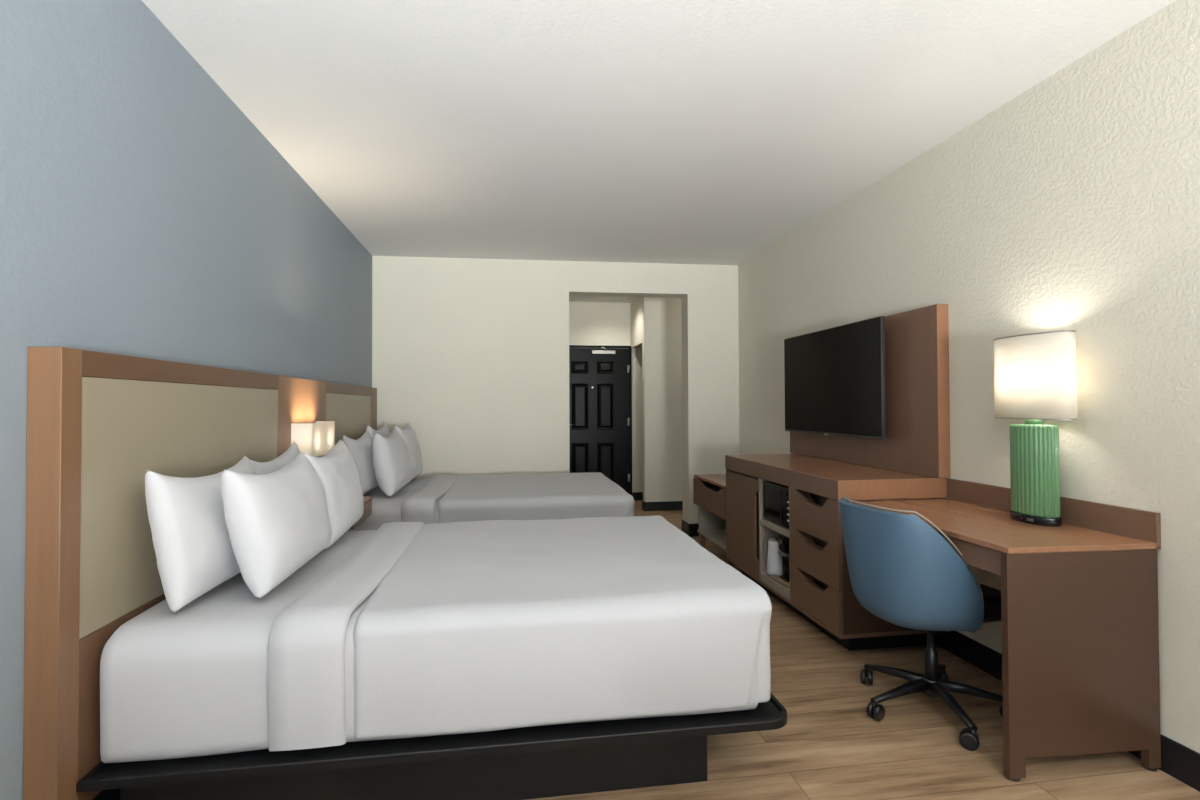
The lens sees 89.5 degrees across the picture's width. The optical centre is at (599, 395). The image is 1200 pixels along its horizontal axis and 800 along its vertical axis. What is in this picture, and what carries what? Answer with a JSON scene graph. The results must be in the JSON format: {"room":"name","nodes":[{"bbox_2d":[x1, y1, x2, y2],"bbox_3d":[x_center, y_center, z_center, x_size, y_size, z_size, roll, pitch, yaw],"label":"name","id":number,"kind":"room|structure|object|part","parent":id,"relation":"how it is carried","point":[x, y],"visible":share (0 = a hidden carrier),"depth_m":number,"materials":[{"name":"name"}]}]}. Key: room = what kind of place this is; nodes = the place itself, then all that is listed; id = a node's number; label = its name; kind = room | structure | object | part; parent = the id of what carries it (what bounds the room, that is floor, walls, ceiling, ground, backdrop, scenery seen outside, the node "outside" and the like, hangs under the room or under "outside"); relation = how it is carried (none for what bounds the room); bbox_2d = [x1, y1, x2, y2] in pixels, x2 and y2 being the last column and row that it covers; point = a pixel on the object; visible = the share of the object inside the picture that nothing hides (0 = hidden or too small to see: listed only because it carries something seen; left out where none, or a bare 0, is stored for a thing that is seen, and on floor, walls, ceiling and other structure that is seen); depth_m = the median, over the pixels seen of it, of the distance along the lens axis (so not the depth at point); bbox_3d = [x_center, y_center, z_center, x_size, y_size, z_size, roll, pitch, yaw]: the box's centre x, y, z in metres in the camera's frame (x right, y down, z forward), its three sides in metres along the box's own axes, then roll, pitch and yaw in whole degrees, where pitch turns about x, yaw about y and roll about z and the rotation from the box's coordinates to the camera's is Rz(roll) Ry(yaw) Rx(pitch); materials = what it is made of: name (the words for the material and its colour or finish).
{"room":"hotel room","nodes":[
{"label":"hotel room","id":0,"kind":"room"},
{"bbox_2d":[0,0,371,799],"bbox_3d":[-1.422,-0.024,1.012,0.120,2.592,9.130,0,-1,-9],"label":"wall","id":1,"kind":"structure","parent":0,"point":[144,214],"depth_m":1.95,"materials":[{"name":"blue paint"}]},
{"bbox_2d":[92,789,119,799],"bbox_3d":[-1.352,1.212,1.005,0.012,0.120,8.835,0,-1,-9],"label":"baseboard","id":2,"kind":"structure","parent":1,"relation":"attached to","point":[111,794],"depth_m":1.81,"materials":[{"name":"black plastic"}]},
{"bbox_2d":[23,347,281,799],"bbox_3d":[-1.511,0.499,2.261,0.077,1.217,1.509,0,-1,-9],"label":"headboard","id":3,"kind":"object","parent":1,"relation":"attached to","point":[96,421],"visible":0.66,"depth_m":1.64,"materials":[{"name":"beige fabric"}]},
{"bbox_3d":[-1.513,0.883,2.272,0.076,0.450,1.393,0,-1,-9],"label":"rail","id":4,"kind":"part","parent":3,"relation":"part of","materials":[{"name":"brown wood"}]},
{"bbox_3d":[-1.516,0.309,2.281,0.074,0.695,1.391,0,-1,-9],"label":"inset panel","id":5,"kind":"part","parent":3,"relation":"part of","materials":[{"name":"beige fabric"}]},
{"bbox_3d":[-1.516,-0.074,2.287,0.076,0.070,1.393,0,-1,-9],"label":"rail","id":6,"kind":"part","parent":3,"relation":"part of","materials":[{"name":"brown wood"}]},
{"bbox_2d":[281,376,322,454],"bbox_3d":[-1.678,0.517,3.346,0.076,1.216,0.683,0,-1,-9],"label":"filler panel","id":7,"kind":"object","parent":1,"relation":"attached to","point":[302,399],"visible":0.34,"depth_m":3.27,"materials":[{"name":"brown wood"}]},
{"bbox_2d":[291,421,334,456],"bbox_3d":[-1.589,0.278,3.360,0.109,0.255,0.412,0,-1,-9],"label":"wall sconce","id":8,"kind":"object","parent":7,"relation":"attached to","point":[317,439],"visible":0.61,"depth_m":3.20,"materials":[{"name":"white fabric"}]},
{"bbox_2d":[349,496,372,529],"bbox_3d":[-1.485,0.658,3.384,0.314,0.105,0.500,0,-1,-9],"label":"nightstand","id":9,"kind":"object","parent":7,"relation":"attached to","point":[367,500],"visible":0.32,"depth_m":3.48,"materials":[{"name":"brown wood"}]},
{"bbox_2d":[323,381,376,444],"bbox_3d":[-1.846,0.535,4.450,0.077,1.217,1.548,0,-1,-9],"label":"headboard","id":10,"kind":"object","parent":1,"relation":"attached to","point":[351,407],"visible":0.34,"depth_m":4.33,"materials":[{"name":"beige fabric"}]},
{"bbox_3d":[-1.837,-0.039,4.381,0.076,0.070,1.265,0,-1,-9],"label":"rail","id":11,"kind":"part","parent":10,"relation":"part of","materials":[{"name":"brown wood"}]},
{"bbox_3d":[-1.837,0.344,4.375,0.074,0.695,1.263,0,-1,-9],"label":"inset panel","id":12,"kind":"part","parent":10,"relation":"part of","materials":[{"name":"beige fabric"}]},
{"bbox_2d":[372,256,739,523],"bbox_3d":[-0.357,0.047,5.679,3.397,2.592,0.225,0,-1,-9],"label":"wall","id":13,"kind":"structure","parent":0,"point":[472,354],"depth_m":5.55,"materials":[{"name":"beige paint"}]},
{"bbox_2d":[682,520,698,536],"bbox_3d":[1.068,1.280,5.870,0.502,0.120,0.238,0,-1,-9],"label":"baseboard","id":14,"kind":"structure","parent":13,"relation":"attached to","point":[690,530],"depth_m":5.72,"materials":[{"name":"black plastic"}]},
{"bbox_2d":[569,301,642,491],"bbox_3d":[0.610,0.081,8.040,2.761,2.592,0.150,0,-1,-9],"label":"wall","id":15,"kind":"structure","parent":0,"point":[590,323],"depth_m":7.92,"materials":[{"name":"beige paint"}]},
{"bbox_2d":[569,345,631,494],"bbox_3d":[-0.065,0.365,7.782,0.985,2.020,0.146,0,-1,-9],"label":"door","id":16,"kind":"structure","parent":15,"relation":"in","point":[600,377],"depth_m":7.83,"materials":[{"name":"black paint"}]},
{"bbox_3d":[-0.259,-0.359,7.802,0.220,0.160,0.012,0,-1,-9],"label":"panel","id":17,"kind":"part","parent":16,"relation":"part of","materials":[{"name":"black paint"}]},
{"bbox_3d":[-0.257,0.146,7.793,0.220,0.600,0.012,0,-1,-9],"label":"panel","id":18,"kind":"part","parent":16,"relation":"part of","materials":[{"name":"black paint"}]},
{"bbox_3d":[-0.254,0.876,7.782,0.220,0.520,0.012,0,-1,-9],"label":"panel","id":19,"kind":"part","parent":16,"relation":"part of","materials":[{"name":"black paint"}]},
{"bbox_3d":[0.077,0.876,7.832,0.220,0.520,0.012,0,-1,-9],"label":"panel","id":20,"kind":"part","parent":16,"relation":"part of","materials":[{"name":"black paint"}]},
{"bbox_3d":[0.074,0.146,7.844,0.220,0.600,0.012,0,-1,-9],"label":"panel","id":21,"kind":"part","parent":16,"relation":"part of","materials":[{"name":"black paint"}]},
{"bbox_3d":[0.072,-0.359,7.852,0.220,0.160,0.012,0,-1,-9],"label":"panel","id":22,"kind":"part","parent":16,"relation":"part of","materials":[{"name":"black paint"}]},
{"bbox_2d":[632,492,642,499],"bbox_3d":[1.102,1.322,8.012,1.400,0.105,0.012,0,-1,-9],"label":"baseboard","id":23,"kind":"structure","parent":15,"relation":"attached to","point":[636,495],"depth_m":7.91,"materials":[{"name":"black plastic"}]},
{"bbox_2d":[630,297,682,501],"bbox_3d":[1.206,0.072,7.650,1.500,2.592,0.800,0,-1,-9],"label":"wall","id":24,"kind":"structure","parent":0,"point":[655,322],"depth_m":7.18,"materials":[{"name":"beige paint"}]},
{"bbox_2d":[642,501,682,510],"bbox_3d":[1.209,1.310,7.275,1.412,0.105,0.122,0,-1,-9],"label":"baseboard","id":25,"kind":"structure","parent":24,"relation":"attached to","point":[666,505],"depth_m":7.15,"materials":[{"name":"black plastic"}]},
{"bbox_2d":[142,0,1174,302],"bbox_3d":[0.577,-1.355,2.453,4.512,0.100,11.330,0,-1,-9],"label":"ceiling","id":26,"kind":"structure","parent":0,"point":[704,132],"depth_m":2.65,"materials":[{"name":"white paint"}]},
{"bbox_2d":[527,500,1199,799],"bbox_3d":[0.588,1.337,2.410,4.512,0.100,11.330,0,-1,-9],"label":"floor","id":27,"kind":"structure","parent":0,"point":[828,747],"depth_m":2.19,"materials":[{"name":"brown wood"}]},
{"bbox_2d":[348,479,443,530],"bbox_3d":[-0.816,1.010,4.582,1.999,0.634,1.532,0,-1,-9],"label":"bed","id":28,"kind":"object","parent":27,"relation":"on","point":[385,509],"visible":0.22,"depth_m":3.84,"materials":[{"name":"white fabric"}]},
{"bbox_2d":[342,431,377,494],"bbox_3d":[-1.642,0.466,4.173,0.177,0.428,0.640,0,-1,-9],"label":"pillow","id":29,"kind":"object","parent":28,"relation":"on","point":[360,449],"visible":0.56,"depth_m":4.00,"materials":[{"name":"grey fabric"}]},
{"bbox_2d":[366,423,389,441],"bbox_3d":[-1.747,0.457,4.824,0.177,0.468,0.620,0,-1,-9],"label":"pillow","id":30,"kind":"object","parent":28,"relation":"on","point":[383,431],"visible":0.14,"depth_m":4.71,"materials":[{"name":"grey fabric"}]},
{"bbox_2d":[372,430,412,495],"bbox_3d":[-1.468,0.461,4.300,0.224,0.425,0.660,0,-1,-9],"label":"pillow","id":31,"kind":"object","parent":28,"relation":"on","point":[392,465],"visible":1,"depth_m":4.03,"materials":[{"name":"grey fabric"}]},
{"bbox_2d":[394,423,422,479],"bbox_3d":[-1.569,0.457,4.953,0.208,0.456,0.600,0,-1,-9],"label":"pillow","id":32,"kind":"object","parent":28,"relation":"on","point":[408,434],"visible":0.57,"depth_m":4.81,"materials":[{"name":"grey fabric"}]},
{"bbox_2d":[401,472,633,523],"bbox_3d":[-0.607,0.858,4.617,1.518,0.382,1.479,0,-1,-9],"label":"duvet","id":33,"kind":"object","parent":28,"relation":"on","point":[547,496],"visible":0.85,"depth_m":3.99,"materials":[{"name":"grey fabric"}]},
{"bbox_2d":[77,530,786,799],"bbox_3d":[-0.495,0.975,2.487,1.998,0.635,1.532,0,-1,-9],"label":"bed","id":34,"kind":"object","parent":27,"relation":"on","point":[184,693],"visible":0.27,"depth_m":1.76,"materials":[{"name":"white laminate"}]},
{"bbox_2d":[145,454,254,613],"bbox_3d":[-1.316,0.433,2.083,0.188,0.436,0.678,0,-1,-9],"label":"pillow","id":35,"kind":"object","parent":34,"relation":"on","point":[194,552],"visible":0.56,"depth_m":1.82,"materials":[{"name":"grey fabric"}]},
{"bbox_2d":[249,443,299,474],"bbox_3d":[-1.416,0.444,2.699,0.170,0.451,0.601,0,-1,-9],"label":"pillow","id":36,"kind":"object","parent":34,"relation":"on","point":[259,468],"visible":0.18,"depth_m":2.62,"materials":[{"name":"grey fabric"}]},
{"bbox_2d":[221,453,331,598],"bbox_3d":[-1.150,0.434,2.215,0.224,0.410,0.700,0,-1,-9],"label":"pillow","id":37,"kind":"object","parent":34,"relation":"on","point":[277,521],"visible":1,"depth_m":1.96,"materials":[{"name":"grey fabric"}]},
{"bbox_2d":[302,439,363,548],"bbox_3d":[-1.246,0.440,2.852,0.207,0.444,0.627,0,-1,-9],"label":"pillow","id":38,"kind":"object","parent":34,"relation":"on","point":[337,472],"visible":0.64,"depth_m":2.71,"materials":[{"name":"grey fabric"}]},
{"bbox_2d":[267,515,771,750],"bbox_3d":[-0.289,0.821,2.521,1.518,0.379,1.480,0,-1,-9],"label":"duvet","id":39,"kind":"object","parent":34,"relation":"on","point":[488,625],"visible":1,"depth_m":1.84,"materials":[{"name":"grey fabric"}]},
{"bbox_2d":[693,474,733,567],"bbox_3d":[1.164,1.005,4.932,0.589,0.640,0.780,0,-1,-9],"label":"bench","id":40,"kind":"object","parent":27,"relation":"on","point":[709,490],"visible":0.27,"depth_m":5.05,"materials":[{"name":"brown wood"}]},
{"bbox_3d":[0.878,1.255,5.200,0.045,0.150,0.045,0,-1,-9],"label":"leg","id":41,"kind":"part","parent":40,"relation":"part of","materials":[{"name":"brown wood"}]},
{"bbox_3d":[0.882,0.823,4.892,0.020,0.224,0.777,0,-1,-9],"label":"drawer","id":42,"kind":"part","parent":40,"relation":"part of","materials":[{"name":"brown wood"}]},
{"bbox_2d":[697,529,725,550],"bbox_3d":[1.169,1.162,4.915,0.554,0.025,0.710,0,-1,-9],"label":"shelf","id":43,"kind":"object","parent":40,"relation":"attached to","point":[717,536],"depth_m":4.97,"materials":[{"name":"brown wood"}]},
{"bbox_3d":[1.122,1.062,5.253,0.544,0.235,0.020,0,-1,-9],"label":"panel","id":44,"kind":"part","parent":40,"relation":"part of","materials":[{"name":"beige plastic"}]},
{"bbox_2d":[725,454,946,650],"bbox_3d":[1.348,0.868,3.771,0.604,0.874,1.555,0,-1,-9],"label":"dresser","id":45,"kind":"object","parent":27,"relation":"on","point":[820,591],"visible":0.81,"depth_m":3.27,"materials":[{"name":"brown wood"}]},
{"bbox_3d":[0.989,0.873,4.197,0.020,0.634,0.583,0,-1,-9],"label":"door","id":46,"kind":"part","parent":45,"relation":"part of","materials":[{"name":"brown wood"}]},
{"bbox_2d":[760,519,788,537],"bbox_3d":[1.349,0.810,3.733,0.582,0.034,0.410,0,-1,-9],"label":"shelf","id":47,"kind":"object","parent":45,"relation":"attached to","point":[764,523],"depth_m":3.70,"materials":[{"name":"beige wood"}]},
{"bbox_2d":[763,480,788,527],"bbox_3d":[1.260,0.668,3.724,0.383,0.250,0.382,0,-1,-9],"label":"microwave","id":48,"kind":"object","parent":47,"relation":"on","point":[775,495],"visible":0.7,"depth_m":3.69,"materials":[{"name":"black plastic"}]},
{"bbox_3d":[1.103,0.661,3.556,0.015,0.236,0.094,0,-1,-9],"label":"control panel","id":49,"kind":"part","parent":48,"relation":"part of","materials":[{"name":"black plastic"}]},
{"bbox_2d":[761,573,789,599],"bbox_3d":[1.350,1.161,3.728,0.582,0.048,0.410,0,-1,-9],"label":"shelf","id":50,"kind":"object","parent":45,"relation":"attached to","point":[782,591],"depth_m":3.67,"materials":[{"name":"beige wood"}]},
{"bbox_2d":[769,574,789,587],"bbox_3d":[1.197,1.128,3.706,0.256,0.018,0.388,0,-1,-9],"label":"serving tray","id":51,"kind":"object","parent":45,"relation":"on","point":[777,578],"visible":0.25,"depth_m":3.67,"materials":[{"name":"brown wood"}]},
{"bbox_2d":[762,537,781,575],"bbox_3d":[1.106,1.015,3.830,0.120,0.234,0.117,0,-1,-9],"label":"jug","id":52,"kind":"object","parent":51,"relation":"on","point":[774,560],"visible":0.74,"depth_m":3.79,"materials":[{"name":"white plastic"}]},
{"bbox_3d":[1.058,1.005,3.864,0.046,0.160,0.008,-1,-1,35],"label":"handle","id":53,"kind":"part","parent":52,"relation":"part of","materials":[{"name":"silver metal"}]},
{"bbox_3d":[1.110,0.909,3.829,0.082,0.021,0.082,0,-1,-9],"label":"lid","id":54,"kind":"part","parent":52,"relation":"part of","materials":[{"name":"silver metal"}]},
{"bbox_2d":[777,533,789,581],"bbox_3d":[1.180,0.990,3.710,0.158,0.280,0.103,0,-1,-9],"label":"coffee maker","id":55,"kind":"object","parent":51,"relation":"on","point":[783,541],"visible":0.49,"depth_m":3.68,"materials":[{"name":"black plastic"}]},
{"bbox_2d":[782,556,789,577],"bbox_3d":[1.154,1.048,3.705,0.074,0.129,0.074,0,-1,-9],"label":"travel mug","id":56,"kind":"object","parent":55,"relation":"on","point":[785,559],"depth_m":3.68,"materials":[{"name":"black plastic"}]},
{"bbox_3d":[1.138,0.637,3.220,0.020,0.221,0.518,0,-1,-9],"label":"drawer","id":57,"kind":"part","parent":45,"relation":"part of","materials":[{"name":"brown wood"}]},
{"bbox_3d":[1.139,1.069,3.213,0.020,0.208,0.518,0,-1,-9],"label":"drawer","id":58,"kind":"part","parent":45,"relation":"part of","materials":[{"name":"brown wood"}]},
{"bbox_3d":[1.139,0.856,3.217,0.020,0.214,0.518,0,-1,-9],"label":"drawer","id":59,"kind":"part","parent":45,"relation":"part of","materials":[{"name":"brown wood"}]},
{"bbox_2d":[725,454,946,500],"bbox_3d":[1.347,0.481,3.777,0.604,0.099,1.555,0,-1,-9],"label":"countertop","id":60,"kind":"structure","parent":45,"relation":"on","point":[835,480],"depth_m":3.22,"materials":[{"name":"brown wood"}]},
{"bbox_3d":[1.475,0.845,3.018,0.582,0.655,0.020,0,-1,-9],"label":"panel","id":61,"kind":"part","parent":45,"relation":"part of","materials":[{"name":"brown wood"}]},
{"bbox_2d":[839,496,1002,750],"bbox_3d":[1.326,0.858,2.471,0.592,0.854,0.596,0,-1,-15],"label":"office chair","id":62,"kind":"object","parent":27,"relation":"on","point":[903,572],"visible":0.99,"depth_m":2.29,"materials":[{"name":"blue plastic"}]},
{"bbox_3d":[1.267,1.192,2.607,0.048,0.061,0.262,0,-1,-35],"label":"arm","id":63,"kind":"part","parent":62,"relation":"part of","materials":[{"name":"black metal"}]},
{"bbox_3d":[1.204,1.190,2.435,0.263,0.061,0.048,0,-1,-15],"label":"arm","id":64,"kind":"part","parent":62,"relation":"part of","materials":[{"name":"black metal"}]},
{"bbox_3d":[1.454,1.192,2.603,0.048,0.061,0.262,-1,-1,37],"label":"arm","id":65,"kind":"part","parent":62,"relation":"part of","materials":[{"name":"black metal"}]},
{"bbox_3d":[1.354,1.187,2.318,0.048,0.061,0.262,0,-1,1],"label":"arm","id":66,"kind":"part","parent":62,"relation":"part of","materials":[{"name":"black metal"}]},
{"bbox_3d":[1.508,1.188,2.424,0.262,0.061,0.048,-1,-1,19],"label":"arm","id":67,"kind":"part","parent":62,"relation":"part of","materials":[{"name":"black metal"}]},
{"bbox_2d":[852,478,1160,781],"bbox_3d":[1.560,0.847,2.509,0.568,0.874,0.999,0,-1,-9],"label":"desk","id":68,"kind":"object","parent":27,"relation":"on","point":[1079,597],"visible":0.84,"depth_m":2.04,"materials":[{"name":"brown wood"}]},
{"bbox_2d":[994,330,1077,526],"bbox_3d":[1.755,0.135,2.449,0.157,0.752,0.358,0,-1,-9],"label":"table lamp","id":69,"kind":"object","parent":68,"relation":"on","point":[1035,375],"visible":1,"depth_m":2.38,"materials":[{"name":"green plastic"}]},
{"bbox_3d":[1.754,-0.073,2.452,0.156,0.334,0.356,0,-1,-9],"label":"lamp shade","id":70,"kind":"part","parent":69,"relation":"part of","materials":[{"name":"white fabric"}]},
{"bbox_3d":[1.624,0.895,2.042,0.556,0.738,0.026,0,-1,-6],"label":"panel","id":71,"kind":"part","parent":68,"relation":"part of","materials":[{"name":"brown wood"}]},
{"bbox_2d":[738,0,1199,752],"bbox_3d":[2.055,-0.029,1.544,0.120,2.592,9.130,0,-1,-9],"label":"wall","id":72,"kind":"structure","parent":0,"point":[1073,203],"depth_m":2.40,"materials":[{"name":"beige paint"}]},
{"bbox_2d":[790,304,950,477],"bbox_3d":[1.608,-0.008,3.848,0.064,0.876,1.621,0,-1,-9],"label":"backboard","id":73,"kind":"object","parent":72,"relation":"attached to","point":[917,398],"visible":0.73,"depth_m":3.25,"materials":[{"name":"brown wood"}]},
{"bbox_2d":[784,316,885,439],"bbox_3d":[1.512,-0.084,3.946,0.092,0.694,1.190,0,-1,-9],"label":"television","id":74,"kind":"object","parent":73,"relation":"attached to","point":[835,376],"visible":1,"depth_m":3.79,"materials":[{"name":"black plastic"}]},
{"bbox_2d":[947,478,1160,548],"bbox_3d":[1.830,0.471,2.557,0.017,0.122,0.999,0,-1,-9],"label":"backsplash","id":75,"kind":"structure","parent":72,"relation":"attached to","point":[1144,525],"depth_m":2.31,"materials":[{"name":"brown wood"}]},
{"bbox_2d":[935,631,1199,791],"bbox_3d":[2.000,1.206,1.477,0.012,0.120,8.755,0,-1,-9],"label":"baseboard","id":76,"kind":"structure","parent":72,"relation":"attached to","point":[1179,761],"depth_m":2.72,"materials":[{"name":"black plastic"}]}
]}

